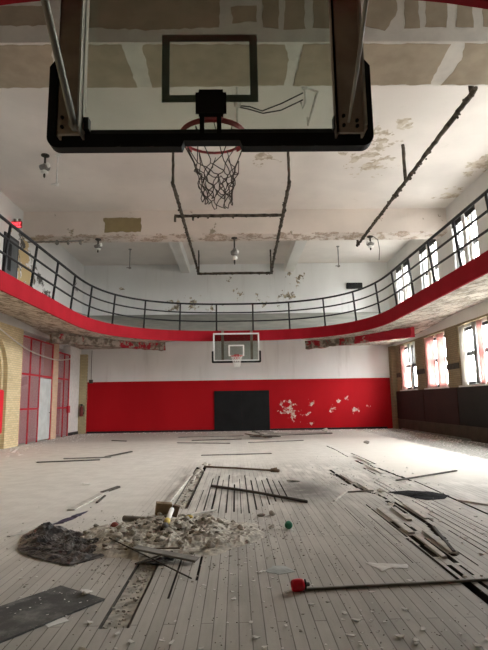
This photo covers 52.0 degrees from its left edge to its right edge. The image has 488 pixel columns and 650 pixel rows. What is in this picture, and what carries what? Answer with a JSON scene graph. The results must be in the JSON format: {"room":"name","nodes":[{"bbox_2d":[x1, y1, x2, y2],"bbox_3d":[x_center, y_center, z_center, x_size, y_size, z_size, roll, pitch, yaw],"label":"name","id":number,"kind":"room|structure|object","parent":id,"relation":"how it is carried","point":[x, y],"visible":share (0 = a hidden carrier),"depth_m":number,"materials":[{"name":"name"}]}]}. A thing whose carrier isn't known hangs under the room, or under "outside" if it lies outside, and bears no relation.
{"room":"sports hall","nodes":[
{"label":"sports hall","id":0,"kind":"room"},
{"bbox_2d":[0,322,23,448],"bbox_3d":[-7.758,0.796,7.823,0.550,4.150,18.750,-1,-9,-1],"label":"wall","id":1,"kind":"structure","parent":0,"point":[11,352],"depth_m":16.34,"materials":[{"name":"yellow brick"}]},
{"bbox_2d":[0,390,3,433],"bbox_3d":[-7.539,2.523,14.442,0.080,1.340,2.350,-1,-9,-1],"label":"pad","id":2,"kind":"object","parent":1,"relation":"attached to","point":[1,391],"visible":1,"depth_m":15.49,"materials":[{"name":"red plastic"}]},
{"bbox_2d":[0,328,70,360],"bbox_3d":[-7.646,0.801,18.625,0.066,0.745,7.308,-1,-9,-1],"label":"cable","id":3,"kind":"object","parent":1,"relation":"attached to","point":[0,328],"visible":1,"depth_m":17.67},
{"bbox_2d":[18,344,43,440],"bbox_3d":[-8.857,2.729,20.284,0.150,4.150,6.800,-1,-9,-1],"label":"wall","id":4,"kind":"structure","parent":0,"point":[25,344],"depth_m":20.57,"materials":[{"name":"metal"}]},
{"bbox_2d":[0,191,83,435],"bbox_3d":[-7.783,-0.750,11.426,0.370,8.300,25.400,-1,-9,-1],"label":"wall","id":5,"kind":"structure","parent":0,"point":[9,210],"depth_m":20.28,"materials":[{"name":"paint"}]},
{"bbox_2d":[2,231,18,278],"bbox_3d":[-7.699,-1.891,16.450,0.090,2.120,1.020,-1,-9,-1],"label":"door","id":6,"kind":"structure","parent":5,"relation":"in","point":[11,268],"depth_m":16.48,"materials":[{"name":"paint"}]},
{"bbox_2d":[11,218,21,227],"bbox_3d":[-7.578,-3.396,16.680,0.340,0.320,0.093,-1,-9,-1],"label":"exit sign","id":7,"kind":"object","parent":5,"relation":"attached to","point":[18,224],"visible":0.87,"depth_m":16.64,"materials":[{"name":"red"}]},
{"bbox_2d":[23,333,63,351],"bbox_3d":[-8.454,0.747,20.595,0.780,0.150,6.800,-1,-9,-1],"label":"wall","id":8,"kind":"structure","parent":0,"point":[61,347],"depth_m":20.04,"materials":[{"name":"paint"}]},
{"bbox_2d":[56,262,392,433],"bbox_3d":[-0.748,1.110,24.255,16.550,8.300,0.300,-1,-9,-1],"label":"wall","id":9,"kind":"structure","parent":0,"point":[173,388],"depth_m":24.01,"materials":[{"name":"paint"}]},
{"bbox_2d":[78,354,87,433],"bbox_3d":[-7.604,3.241,23.584,0.360,3.700,0.160,-1,-9,-1],"label":"wall pier","id":10,"kind":"structure","parent":9,"relation":"attached to","point":[83,376],"depth_m":23.54,"materials":[{"name":"yellow brick"}]},
{"bbox_2d":[87,427,387,433],"bbox_3d":[-0.284,4.939,23.508,14.150,0.090,0.025,-1,-9,-1],"label":"baseboard","id":11,"kind":"structure","parent":9,"relation":"attached to","point":[330,427],"depth_m":23.49,"materials":[{"name":"black paint"}]},
{"bbox_2d":[214,390,269,430],"bbox_3d":[-0.098,4.034,23.628,2.610,1.850,0.070,-1,-9,-1],"label":"pad","id":12,"kind":"object","parent":9,"relation":"attached to","point":[233,410],"visible":1,"depth_m":23.59,"materials":[{"name":"black plastic"}]},
{"bbox_2d":[346,283,362,288],"bbox_3d":[5.423,-1.928,24.585,0.780,0.290,0.167,-1,-9,-1],"label":"vent","id":13,"kind":"object","parent":9,"relation":"attached to","point":[348,285],"visible":0.88,"depth_m":24.51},
{"bbox_2d":[0,428,487,649],"bbox_3d":[-0.655,3.184,10.934,16.200,0.250,25.400,-1,-9,-1],"label":"floor","id":14,"kind":"structure","parent":0,"point":[28,487],"depth_m":4.80,"materials":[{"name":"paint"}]},
{"bbox_2d":[7,521,57,536],"bbox_3d":[-2.310,2.236,5.487,0.040,0.015,0.675,-5,-9,24],"label":"wood strip","id":15,"kind":"object","parent":14,"relation":"on","point":[30,529],"visible":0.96,"depth_m":5.35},
{"bbox_2d":[18,335,53,443],"bbox_3d":[-7.678,2.433,18.577,0.114,3.780,2.980,-1,-9,-1],"label":"screen","id":16,"kind":"object","parent":14,"relation":"on","point":[44,398],"visible":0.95,"depth_m":18.64,"materials":[{"name":"red paint"}]},
{"bbox_2d":[43,340,58,439],"bbox_3d":[-7.883,2.720,20.326,0.400,4.150,0.550,-1,-9,-1],"label":"wall pier","id":17,"kind":"object","parent":14,"relation":"on","point":[56,346],"visible":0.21,"depth_m":20.28,"materials":[{"name":"paint"}]},
{"bbox_2d":[0,585,104,642],"bbox_3d":[-1.568,1.877,3.214,1.261,0.012,0.882,6,-11,-39],"label":"rubber mat","id":18,"kind":"object","parent":14,"relation":"on","point":[27,619],"visible":0.98,"depth_m":3.32,"materials":[{"name":"rubber"}]},
{"bbox_2d":[46,617,68,627],"bbox_3d":[-1.192,1.867,3.154,0.135,0.003,0.122,7,-12,-43],"label":"paper sheet","id":19,"kind":"object","parent":14,"relation":"on","point":[61,620],"visible":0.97,"depth_m":3.13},
{"bbox_2d":[17,522,103,564],"bbox_3d":[-1.840,2.094,4.910,1.481,0.106,0.757,-8,-11,39],"label":"plastic sheet","id":20,"kind":"object","parent":14,"relation":"on","point":[49,542],"visible":0.92,"depth_m":4.76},
{"bbox_2d":[56,352,70,436],"bbox_3d":[-7.713,2.977,21.357,0.130,3.550,1.520,-1,-9,-1],"label":"screen","id":21,"kind":"object","parent":14,"relation":"on","point":[61,406],"visible":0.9,"depth_m":21.43,"materials":[{"name":"red paint"}]},
{"bbox_2d":[1,433,126,462],"bbox_3d":[-6.363,4.053,16.882,2.493,0.020,12.810,-1,-9,-1],"label":"debris","id":22,"kind":"object","parent":14,"relation":"on","point":[107,433],"visible":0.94,"depth_m":17.12,"materials":[{"name":"paint"}]},
{"bbox_2d":[36,459,99,462],"bbox_3d":[-4.227,3.271,12.027,1.471,0.020,0.100,1,-9,-13],"label":"wooden floorboards","id":23,"kind":"object","parent":14,"relation":"on","point":[89,459],"visible":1,"depth_m":12.02,"materials":[{"name":"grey wood"}]},
{"bbox_2d":[53,511,87,524],"bbox_3d":[-2.074,2.310,6.005,0.130,0.018,0.797,-3,-9,13],"label":"strip","id":24,"kind":"object","parent":14,"relation":"on","point":[72,517],"visible":0.98,"depth_m":5.92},
{"bbox_2d":[63,456,111,458],"bbox_3d":[-3.962,3.353,12.626,1.198,0.022,0.110,0,-9,-6],"label":"wooden floorboards","id":25,"kind":"object","parent":14,"relation":"on","point":[107,456],"visible":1,"depth_m":12.60,"materials":[{"name":"grey wood"}]},
{"bbox_2d":[67,491,108,510],"bbox_3d":[-2.181,2.479,7.095,0.100,0.018,1.393,-1,-9,4],"label":"wooden plank","id":26,"kind":"object","parent":14,"relation":"on","point":[100,494],"visible":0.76,"depth_m":6.93,"materials":[{"name":"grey wood"}]},
{"bbox_2d":[100,486,119,491],"bbox_3d":[-2.088,2.574,7.816,0.060,0.047,0.453,-4,-9,21],"label":"wood strip","id":27,"kind":"object","parent":26,"relation":"on","point":[115,487],"visible":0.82,"depth_m":7.82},
{"bbox_2d":[109,537,191,578],"bbox_3d":[-0.852,2.005,4.342,0.012,0.076,1.320,7,-12,-42],"label":"wood strip","id":28,"kind":"object","parent":14,"relation":"on","point":[109,537],"visible":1,"depth_m":4.24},
{"bbox_2d":[103,470,199,628],"bbox_3d":[-0.874,2.444,6.761,0.160,0.011,7.428,-1,-9,-1],"label":"debris","id":29,"kind":"object","parent":14,"relation":"on","point":[188,485],"visible":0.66,"depth_m":3.69,"materials":[{"name":"concrete"}]},
{"bbox_2d":[135,550,172,563],"bbox_3d":[-0.771,1.998,4.299,0.367,0.042,0.018,6,-11,-40],"label":"wood strip","id":30,"kind":"object","parent":14,"relation":"on","point":[171,550],"visible":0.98,"depth_m":4.25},
{"bbox_2d":[145,556,173,564],"bbox_3d":[-0.682,2.015,4.311,0.155,0.024,0.308,-7,-11,36],"label":"scrap","id":31,"kind":"object","parent":14,"relation":"on","point":[163,559],"visible":0.77,"depth_m":4.25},
{"bbox_2d":[132,545,199,562],"bbox_3d":[-0.694,1.991,4.358,0.635,0.074,0.100,-4,-9,18],"label":"wooden floorboards","id":32,"kind":"object","parent":14,"relation":"on","point":[190,558],"visible":1,"depth_m":4.33,"materials":[{"name":"grey wood"}]},
{"bbox_2d":[83,514,264,561],"bbox_3d":[-0.763,2.103,5.167,2.021,0.146,1.679,-1,-9,-1],"label":"rubble","id":33,"kind":"object","parent":14,"relation":"on","point":[196,541],"depth_m":4.85,"materials":[{"name":"paint"}]},
{"bbox_2d":[122,515,140,521],"bbox_3d":[-1.258,2.187,5.634,0.245,0.078,0.068,-6,-10,28],"label":"paper roll","id":34,"kind":"object","parent":33,"relation":"on","point":[125,518],"visible":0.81,"depth_m":5.62,"materials":[{"name":"brown paper"}]},
{"bbox_2d":[160,507,173,530],"bbox_3d":[-0.795,2.042,5.242,0.068,0.168,0.446,-1,-9,4],"label":"cardboard tube","id":35,"kind":"object","parent":33,"relation":"on","point":[166,522],"visible":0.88,"depth_m":5.18,"materials":[{"name":"cardboard"}]},
{"bbox_2d":[155,501,179,516],"bbox_3d":[-0.885,2.131,5.779,0.298,0.170,0.148,0,-9,-7],"label":"cardboard box","id":36,"kind":"object","parent":33,"relation":"on","point":[163,507],"visible":0.68,"depth_m":5.72,"materials":[{"name":"brown cardboard"}]},
{"bbox_2d":[166,474,192,501],"bbox_3d":[-1.016,2.605,8.031,0.061,0.020,2.923,-1,-9,1],"label":"wood strip","id":37,"kind":"object","parent":14,"relation":"on","point":[185,481],"visible":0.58,"depth_m":7.85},
{"bbox_2d":[184,509,216,516],"bbox_3d":[-0.524,2.268,6.042,0.035,0.020,0.507,-9,-13,43],"label":"wood strip","id":38,"kind":"object","parent":14,"relation":"on","point":[211,510],"visible":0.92,"depth_m":6.06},
{"bbox_2d":[1,500,417,611],"bbox_3d":[-0.692,2.159,5.108,4.474,0.007,3.725,-2,-9,6],"label":"debris","id":39,"kind":"object","parent":14,"relation":"on","point":[173,500],"visible":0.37,"depth_m":4.35,"materials":[{"name":"concrete"}]},
{"bbox_2d":[78,428,388,435],"bbox_3d":[-0.359,4.766,22.155,13.997,0.022,2.608,-1,-9,-1],"label":"debris","id":40,"kind":"object","parent":14,"relation":"on","point":[376,428],"visible":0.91,"depth_m":22.71,"materials":[{"name":"paint"}]},
{"bbox_2d":[201,453,271,455],"bbox_3d":[-0.191,3.339,12.916,1.830,0.026,0.060,0,-9,-6],"label":"wooden floorboards","id":41,"kind":"object","parent":14,"relation":"on","point":[242,453],"visible":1,"depth_m":12.89,"materials":[{"name":"grey wood"}]},
{"bbox_2d":[204,466,279,471],"bbox_3d":[-0.041,2.869,10.037,1.747,0.089,0.197,-6,-10,30],"label":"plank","id":42,"kind":"object","parent":14,"relation":"on","point":[275,469],"visible":1,"depth_m":9.93,"materials":[{"name":"wood"}]},
{"bbox_2d":[4,515,482,649],"bbox_3d":[0.050,2.008,4.192,3.605,0.004,3.516,-1,-9,-1],"label":"debris","id":43,"kind":"object","parent":14,"relation":"on","point":[343,515],"visible":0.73,"depth_m":3.24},
{"bbox_2d":[211,485,307,502],"bbox_3d":[0.161,2.473,7.379,0.043,0.048,1.960,7,-12,-44],"label":"wood strip","id":44,"kind":"object","parent":14,"relation":"on","point":[215,486],"visible":1,"depth_m":7.26,"materials":[{"name":"brown wood"}]},
{"bbox_2d":[248,440,303,442],"bbox_3d":[1.094,3.926,16.867,1.966,0.028,0.061,1,-9,-16],"label":"wooden floorboards","id":45,"kind":"object","parent":14,"relation":"on","point":[287,440],"visible":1,"depth_m":16.83,"materials":[{"name":"grey wood"}]},
{"bbox_2d":[266,566,294,574],"bbox_3d":[0.273,1.977,4.048,0.210,0.011,0.216,4,-10,-29],"label":"paper sheet","id":46,"kind":"object","parent":14,"relation":"on","point":[278,570],"visible":1,"depth_m":4.02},
{"bbox_2d":[285,521,291,528],"bbox_3d":[0.477,2.138,5.345,0.084,0.084,0.084,-1,-9,-1],"label":"ball","id":47,"kind":"object","parent":14,"relation":"on","point":[288,524],"visible":1,"depth_m":5.32,"materials":[{"name":"green rubber"}]},
{"bbox_2d":[291,578,309,591],"bbox_3d":[0.406,1.874,3.603,0.133,0.086,0.087,-1,-9,-1],"label":"plastic cup","id":48,"kind":"object","parent":14,"relation":"on","point":[297,585],"visible":1,"depth_m":3.58,"materials":[{"name":"plastic"}]},
{"bbox_2d":[365,562,407,571],"bbox_3d":[1.182,1.969,4.078,0.334,0.008,0.227,-1,-9,-1],"label":"paper sheet","id":49,"kind":"object","parent":14,"relation":"on","point":[381,566],"visible":1,"depth_m":4.09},
{"bbox_2d":[295,456,485,577],"bbox_3d":[2.280,2.554,8.012,2.749,0.015,8.487,0,-9,-3],"label":"debris","id":50,"kind":"object","parent":14,"relation":"on","point":[397,543],"visible":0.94,"depth_m":6.78,"materials":[{"name":"paint"}]},
{"bbox_2d":[376,507,414,533],"bbox_3d":[1.695,2.197,5.662,0.070,0.019,1.219,-1,-9,-1],"label":"wooden floorboards","id":51,"kind":"object","parent":14,"relation":"on","point":[399,523],"visible":1,"depth_m":5.54,"materials":[{"name":"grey wood"}]},
{"bbox_2d":[304,578,487,590],"bbox_3d":[1.369,1.900,3.686,1.892,0.018,0.021,0,-9,-6],"label":"metal bar","id":52,"kind":"object","parent":14,"relation":"on","point":[478,579],"visible":0.97,"depth_m":3.65,"materials":[{"name":"grey metal"}]},
{"bbox_2d":[391,507,411,520],"bbox_3d":[1.863,2.235,5.936,0.060,0.019,0.669,-1,-8,1],"label":"wooden floorboards","id":53,"kind":"object","parent":14,"relation":"on","point":[395,509],"visible":1,"depth_m":5.88,"materials":[{"name":"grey wood"}]},
{"bbox_2d":[402,503,427,518],"bbox_3d":[2.066,2.249,6.062,0.050,0.018,0.826,-1,-8,0],"label":"wooden floorboards","id":54,"kind":"object","parent":14,"relation":"on","point":[423,516],"visible":1,"depth_m":5.99,"materials":[{"name":"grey wood"}]},
{"bbox_2d":[389,490,448,499],"bbox_3d":[2.536,2.402,7.142,0.552,0.040,0.791,4,-10,-27],"label":"plastic sheet","id":55,"kind":"object","parent":14,"relation":"on","point":[425,495],"visible":1,"depth_m":7.01,"materials":[{"name":"plastic"}]},
{"bbox_2d":[362,429,487,455],"bbox_3d":[6.131,3.728,16.055,2.257,0.016,14.697,-1,-9,-1],"label":"debris","id":56,"kind":"object","parent":14,"relation":"on","point":[371,429],"visible":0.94,"depth_m":17.60,"materials":[{"name":"paint"}]},
{"bbox_2d":[395,470,456,480],"bbox_3d":[3.237,2.635,8.778,1.892,0.025,0.051,7,-12,-38],"label":"wood strip","id":57,"kind":"object","parent":14,"relation":"on","point":[451,470],"visible":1,"depth_m":8.68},
{"bbox_2d":[414,535,446,557],"bbox_3d":[1.714,2.036,4.621,0.050,0.018,0.722,-1,-8,0],"label":"wooden floorboards","id":58,"kind":"object","parent":14,"relation":"on","point":[428,544],"visible":1,"depth_m":4.55,"materials":[{"name":"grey wood"}]},
{"bbox_2d":[401,428,470,440],"bbox_3d":[7.165,4.171,19.255,0.090,0.060,6.700,-1,-9,-1],"label":"pipe","id":59,"kind":"object","parent":14,"relation":"on","point":[401,428],"visible":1,"depth_m":18.28,"materials":[{"name":"grey metal"}]},
{"bbox_2d":[422,526,458,554],"bbox_3d":[1.911,2.057,4.822,0.186,0.030,0.923,-1,-8,0],"label":"wooden floorboards","id":60,"kind":"object","parent":14,"relation":"on","point":[429,533],"depth_m":4.74,"materials":[{"name":"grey wood"}]},
{"bbox_2d":[456,499,487,505],"bbox_3d":[2.979,2.305,6.498,0.035,0.020,0.454,6,-11,-38],"label":"wood strip","id":61,"kind":"object","parent":14,"relation":"on","point":[480,503],"visible":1,"depth_m":6.50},
{"bbox_2d":[0,86,487,265],"bbox_3d":[-0.187,-5.076,12.213,15.700,0.250,25.400,-1,-9,-1],"label":"ceiling","id":62,"kind":"structure","parent":0,"point":[413,117],"depth_m":14.55,"materials":[{"name":"paint"}]},
{"bbox_2d":[39,153,50,177],"bbox_3d":[-5.419,-4.317,13.611,0.310,0.660,0.300,-1,-9,-1],"label":"ceiling lamp","id":63,"kind":"object","parent":62,"relation":"hanging from","point":[45,167],"visible":1,"depth_m":13.55,"materials":[{"name":"metal"}]},
{"bbox_2d":[41,162,49,174],"bbox_3d":[-5.393,-4.250,13.595,0.260,0.285,0.208,-1,-9,-1],"label":"socket","id":64,"kind":"object","parent":63,"relation":"attached to","point":[45,167],"depth_m":13.52,"materials":[{"name":"white ceramic"}]},
{"bbox_2d":[51,154,59,186],"bbox_3d":[-5.118,-4.202,13.599,0.212,0.900,0.140,-1,-9,-1],"label":"hanging rod","id":65,"kind":"object","parent":62,"relation":"hanging from","point":[56,184],"visible":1,"depth_m":13.57,"materials":[{"name":"white paint"}]},
{"bbox_2d":[168,242,189,272],"bbox_3d":[-2.838,-3.252,21.564,0.410,0.430,6.280,-1,-9,-1],"label":"ceiling beam","id":66,"kind":"structure","parent":62,"relation":"attached to","point":[178,250],"depth_m":21.99,"materials":[{"name":"paint"}]},
{"bbox_2d":[171,152,290,274],"bbox_3d":[-0.445,-3.459,17.820,3.607,1.245,9.596,-1,-9,-1],"label":"frame","id":67,"kind":"object","parent":62,"relation":"hanging from","point":[182,216],"visible":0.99,"depth_m":15.41,"materials":[{"name":"metal"}]},
{"bbox_2d":[23,208,447,242],"bbox_3d":[-0.274,-3.589,18.090,15.000,0.900,0.770,-1,-9,-1],"label":"ceiling beam","id":68,"kind":"structure","parent":62,"relation":"attached to","point":[396,223],"depth_m":17.74,"materials":[{"name":"paint"}]},
{"bbox_2d":[27,240,83,244],"bbox_3d":[-6.764,-2.960,17.955,2.001,0.180,0.133,-1,-9,-1],"label":"conduit","id":69,"kind":"object","parent":68,"relation":"attached to","point":[56,241],"visible":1,"depth_m":17.93,"materials":[{"name":"metal"}]},
{"bbox_2d":[94,238,101,252],"bbox_3d":[-5.216,-2.833,17.889,0.310,0.500,0.300,-1,-9,-1],"label":"ceiling lamp","id":70,"kind":"object","parent":68,"relation":"hanging from","point":[98,246],"visible":1,"depth_m":17.83,"materials":[{"name":"metal"}]},
{"bbox_2d":[103,217,141,232],"bbox_3d":[-4.285,-3.526,17.623,1.357,0.557,0.006,-1,-9,-1],"label":"ceiling panel","id":71,"kind":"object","parent":68,"relation":"attached to","point":[120,224],"depth_m":17.62,"materials":[{"name":"paint"}]},
{"bbox_2d":[231,237,238,264],"bbox_3d":[-0.339,-2.650,17.939,0.300,1.000,0.300,-1,-9,-1],"label":"ceiling lamp","id":72,"kind":"object","parent":68,"relation":"hanging from","point":[234,252],"visible":1,"depth_m":17.85,"materials":[{"name":"glass"}]},
{"bbox_2d":[366,235,379,257],"bbox_3d":[4.629,-2.771,17.996,0.440,0.901,0.303,-6,-10,30],"label":"ceiling lamp","id":73,"kind":"object","parent":68,"relation":"hanging from","point":[369,243],"visible":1,"depth_m":18.00,"materials":[{"name":"metal"}]},
{"bbox_2d":[0,0,487,88],"bbox_3d":[-0.133,-5.005,8.879,15.013,0.905,1.203,-1,-9,-1],"label":"ceiling beam","id":74,"kind":"structure","parent":62,"relation":"attached to","point":[406,42],"depth_m":8.35,"materials":[{"name":"paint"}]},
{"bbox_2d":[234,86,317,125],"bbox_3d":[0.682,-4.994,11.111,1.816,0.289,1.877,-1,-9,-1],"label":"conduit","id":75,"kind":"object","parent":62,"relation":"attached to","point":[237,105],"visible":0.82,"depth_m":11.15,"materials":[{"name":"metal"}]},
{"bbox_2d":[284,240,306,271],"bbox_3d":[2.266,-3.320,21.656,0.460,0.430,6.280,-1,-9,-1],"label":"ceiling beam","id":76,"kind":"structure","parent":62,"relation":"attached to","point":[296,248],"depth_m":22.12,"materials":[{"name":"paint"}]},
{"bbox_2d":[356,86,477,246],"bbox_3d":[4.273,-4.154,14.109,0.177,1.136,9.487,-1,-9,-1],"label":"ceiling pipe","id":77,"kind":"object","parent":62,"relation":"hanging from","point":[472,89],"visible":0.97,"depth_m":12.25,"materials":[{"name":"metal"}]},
{"bbox_2d":[0,274,487,348],"bbox_3d":[-0.132,-1.612,11.681,15.000,1.760,25.400,-1,-9,-1],"label":"balcony","id":78,"kind":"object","parent":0,"point":[475,292],"depth_m":19.49,"materials":[{"name":"paint"}]},
{"bbox_2d":[49,333,165,350],"bbox_3d":[-5.278,0.707,20.001,4.938,0.398,0.342,7,-12,-43],"label":"beam","id":79,"kind":"structure","parent":78,"relation":"attached to","point":[57,338],"depth_m":19.50,"materials":[{"name":"red paint"}]},
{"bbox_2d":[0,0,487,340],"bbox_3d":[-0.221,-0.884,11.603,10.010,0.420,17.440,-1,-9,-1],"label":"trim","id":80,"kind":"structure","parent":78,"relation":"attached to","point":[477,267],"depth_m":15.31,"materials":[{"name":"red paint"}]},
{"bbox_2d":[41,0,373,209],"bbox_3d":[-0.207,-1.702,3.049,1.995,1.602,1.549,-1,-9,-1],"label":"basketball hoop","id":81,"kind":"object","parent":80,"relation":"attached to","point":[69,130],"visible":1,"depth_m":3.05,"materials":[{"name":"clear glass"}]},
{"bbox_2d":[212,330,260,366],"bbox_3d":[-0.301,0.931,19.605,1.940,1.473,1.058,-1,-9,-1],"label":"basketball hoop","id":82,"kind":"object","parent":80,"relation":"attached to","point":[235,356],"visible":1,"depth_m":19.68,"materials":[{"name":"clear glass"}]},
{"bbox_2d":[0,189,487,330],"bbox_3d":[-0.233,-1.641,11.719,10.110,1.119,17.498,-1,-9,-1],"label":"guard railing","id":83,"kind":"object","parent":78,"relation":"on","point":[485,193],"visible":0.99,"depth_m":14.99,"materials":[{"name":"metal"}]},
{"bbox_2d":[305,327,414,349],"bbox_3d":[4.491,0.575,20.174,0.350,0.398,5.093,7,-12,-42],"label":"beam","id":84,"kind":"structure","parent":78,"relation":"attached to","point":[401,333],"depth_m":19.68,"materials":[{"name":"red paint"}]},
{"bbox_2d":[387,169,487,426],"bbox_3d":[7.553,-0.953,11.702,0.350,8.300,25.400,-1,-9,-1],"label":"wall","id":85,"kind":"structure","parent":0,"point":[480,184],"depth_m":17.71,"materials":[{"name":"paint"}]},
{"bbox_2d":[388,346,398,428],"bbox_3d":[7.113,2.946,23.718,0.200,3.860,0.450,-1,-9,-1],"label":"trim","id":86,"kind":"structure","parent":85,"relation":"attached to","point":[391,350],"depth_m":23.61,"materials":[{"name":"beige brick"}]},
{"bbox_2d":[395,261,402,301],"bbox_3d":[7.295,-1.700,23.005,0.300,2.320,0.880,-1,-9,-1],"label":"window","id":87,"kind":"structure","parent":85,"relation":"in","point":[400,261],"depth_m":23.30,"materials":[{"name":"glass"}]},
{"bbox_2d":[397,271,401,302],"bbox_3d":[7.231,-1.532,23.202,0.083,1.950,0.203,-1,-9,-1],"label":"curtain","id":88,"kind":"object","parent":87,"relation":"in","point":[398,273],"visible":0.61,"depth_m":23.19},
{"bbox_2d":[402,255,410,296],"bbox_3d":[7.310,-1.851,22.027,0.300,2.320,0.860,-1,-9,-1],"label":"window","id":89,"kind":"structure","parent":85,"relation":"in","point":[408,276],"depth_m":22.30,"materials":[{"name":"glass"}]},
{"bbox_2d":[405,265,408,298],"bbox_3d":[7.246,-1.683,22.224,0.083,1.950,0.183,-1,-9,-1],"label":"curtain","id":90,"kind":"object","parent":89,"relation":"in","point":[406,277],"visible":0.66,"depth_m":22.22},
{"bbox_2d":[400,343,417,390],"bbox_3d":[7.348,1.854,22.069,0.360,2.090,2.150,-1,-9,-1],"label":"window","id":91,"kind":"structure","parent":85,"relation":"in","point":[412,365],"depth_m":22.01,"materials":[{"name":"glass"}]},
{"bbox_2d":[400,345,406,389],"bbox_3d":[7.274,1.938,22.805,0.083,1.990,0.533,-1,-9,-1],"label":"curtain","id":92,"kind":"object","parent":91,"relation":"in","point":[402,352],"visible":0.99,"depth_m":22.76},
{"bbox_2d":[407,343,410,363],"bbox_3d":[7.278,1.261,22.059,0.083,0.880,0.253,-1,-9,-1],"label":"curtain","id":93,"kind":"object","parent":91,"relation":"in","point":[408,344],"visible":1,"depth_m":22.01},
{"bbox_2d":[396,390,425,421],"bbox_3d":[7.207,3.475,21.640,0.100,1.260,3.400,-1,-9,-1],"label":"pad","id":94,"kind":"object","parent":85,"relation":"attached to","point":[410,404],"visible":0.96,"depth_m":21.39,"materials":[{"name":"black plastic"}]},
{"bbox_2d":[418,240,428,286],"bbox_3d":[7.342,-2.157,20.040,0.300,2.320,0.880,-1,-9,-1],"label":"window","id":95,"kind":"structure","parent":85,"relation":"in","point":[424,252],"depth_m":20.34,"materials":[{"name":"glass"}]},
{"bbox_2d":[421,253,425,288],"bbox_3d":[7.278,-1.989,20.237,0.083,1.950,0.203,-1,-9,-1],"label":"curtain","id":96,"kind":"object","parent":95,"relation":"in","point":[422,254],"visible":0.7,"depth_m":20.22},
{"bbox_2d":[427,239,438,280],"bbox_3d":[7.358,-2.307,19.062,0.300,2.320,0.860,-1,-9,-1],"label":"window","id":97,"kind":"structure","parent":85,"relation":"in","point":[434,244],"depth_m":19.39,"materials":[{"name":"glass"}]},
{"bbox_2d":[424,332,448,389],"bbox_3d":[7.396,1.391,19.065,0.360,2.090,2.230,-1,-9,-1],"label":"window","id":98,"kind":"structure","parent":85,"relation":"in","point":[435,337],"depth_m":19.15,"materials":[{"name":"glass"}]},
{"bbox_2d":[424,336,437,387],"bbox_3d":[7.326,1.450,19.638,0.083,1.990,0.923,-1,-9,-1],"label":"curtain","id":99,"kind":"object","parent":98,"relation":"in","point":[429,341],"visible":0.98,"depth_m":19.59,"materials":[{"name":"fabric"}]},
{"bbox_2d":[436,332,447,386],"bbox_3d":[7.344,1.284,18.561,0.084,1.990,0.603,-1,-9,-1],"label":"curtain","id":100,"kind":"object","parent":98,"relation":"in","point":[440,337],"visible":0.99,"depth_m":18.50,"materials":[{"name":"fabric"}]},
{"bbox_2d":[423,387,459,424],"bbox_3d":[7.259,2.978,18.418,0.100,1.260,3.080,-1,-9,-1],"label":"pad","id":101,"kind":"object","parent":85,"relation":"attached to","point":[441,405],"visible":0.92,"depth_m":18.18,"materials":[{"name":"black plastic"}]},
{"bbox_2d":[398,419,487,442],"bbox_3d":[7.406,2.696,10.905,0.070,0.450,24.940,-1,-9,-1],"label":"baseboard","id":102,"kind":"structure","parent":85,"relation":"attached to","point":[477,434],"depth_m":17.67,"materials":[{"name":"brown wood"}]},
{"bbox_2d":[446,362,459,369],"bbox_3d":[7.291,1.446,17.471,0.030,0.200,1.000,-1,-9,-1],"label":"trim strip","id":103,"kind":"object","parent":85,"relation":"attached to","point":[453,365],"visible":1,"depth_m":17.45,"materials":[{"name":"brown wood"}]},
{"bbox_2d":[449,210,463,263],"bbox_3d":[7.391,-2.631,16.957,0.300,2.320,0.880,-1,-9,-1],"label":"window","id":104,"kind":"structure","parent":85,"relation":"in","point":[458,225],"depth_m":17.28,"materials":[{"name":"glass"}]},
{"bbox_2d":[455,225,459,267],"bbox_3d":[7.327,-2.463,17.154,0.083,1.950,0.203,-1,-9,-1],"label":"curtain","id":105,"kind":"object","parent":104,"relation":"in","point":[457,260],"visible":0.27,"depth_m":17.15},
{"bbox_2d":[462,198,477,257],"bbox_3d":[7.407,-2.782,15.979,0.300,2.320,0.860,-1,-9,-1],"label":"window","id":106,"kind":"structure","parent":85,"relation":"in","point":[471,214],"depth_m":16.27,"materials":[{"name":"glass"}]},
{"bbox_2d":[464,204,474,217],"bbox_3d":[7.293,-3.686,16.116,0.110,0.252,0.700,-1,-9,-1],"label":"roller blind","id":107,"kind":"object","parent":106,"relation":"attached to","point":[468,212],"visible":0.63,"depth_m":16.10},
{"bbox_2d":[467,215,473,259],"bbox_3d":[7.343,-2.614,16.176,0.083,1.950,0.183,-1,-9,-1],"label":"curtain","id":108,"kind":"object","parent":106,"relation":"in","point":[470,237],"visible":0.59,"depth_m":16.17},
{"bbox_2d":[457,385,487,427],"bbox_3d":[7.329,2.301,14.021,0.100,1.260,5.780,-1,-9,-1],"label":"pad","id":109,"kind":"object","parent":85,"relation":"attached to","point":[473,400],"visible":1,"depth_m":15.79,"materials":[{"name":"grey plastic"}]},
{"bbox_2d":[459,317,487,386],"bbox_3d":[7.446,0.915,15.976,0.360,2.090,2.220,-1,-9,-1],"label":"window","id":110,"kind":"structure","parent":85,"relation":"in","point":[468,326],"depth_m":16.50,"materials":[{"name":"glass"}]},
{"bbox_2d":[458,325,468,384],"bbox_3d":[7.370,1.013,16.802,0.083,1.990,0.384,-1,-9,-1],"label":"curtain","id":111,"kind":"object","parent":110,"relation":"in","point":[465,378],"visible":0.97,"depth_m":16.77,"materials":[{"name":"fabric"}]},
{"bbox_2d":[471,321,480,383],"bbox_3d":[7.386,0.875,15.907,0.088,1.990,0.235,-1,-9,-1],"label":"curtain","id":112,"kind":"object","parent":110,"relation":"in","point":[475,343],"visible":0.96,"depth_m":15.87,"materials":[{"name":"fabric"}]},
{"bbox_2d":[476,319,487,383],"bbox_3d":[7.390,0.820,15.546,0.083,1.990,0.304,-1,-9,-1],"label":"curtain","id":113,"kind":"object","parent":110,"relation":"in","point":[483,370],"visible":1,"depth_m":15.51,"materials":[{"name":"fabric"}]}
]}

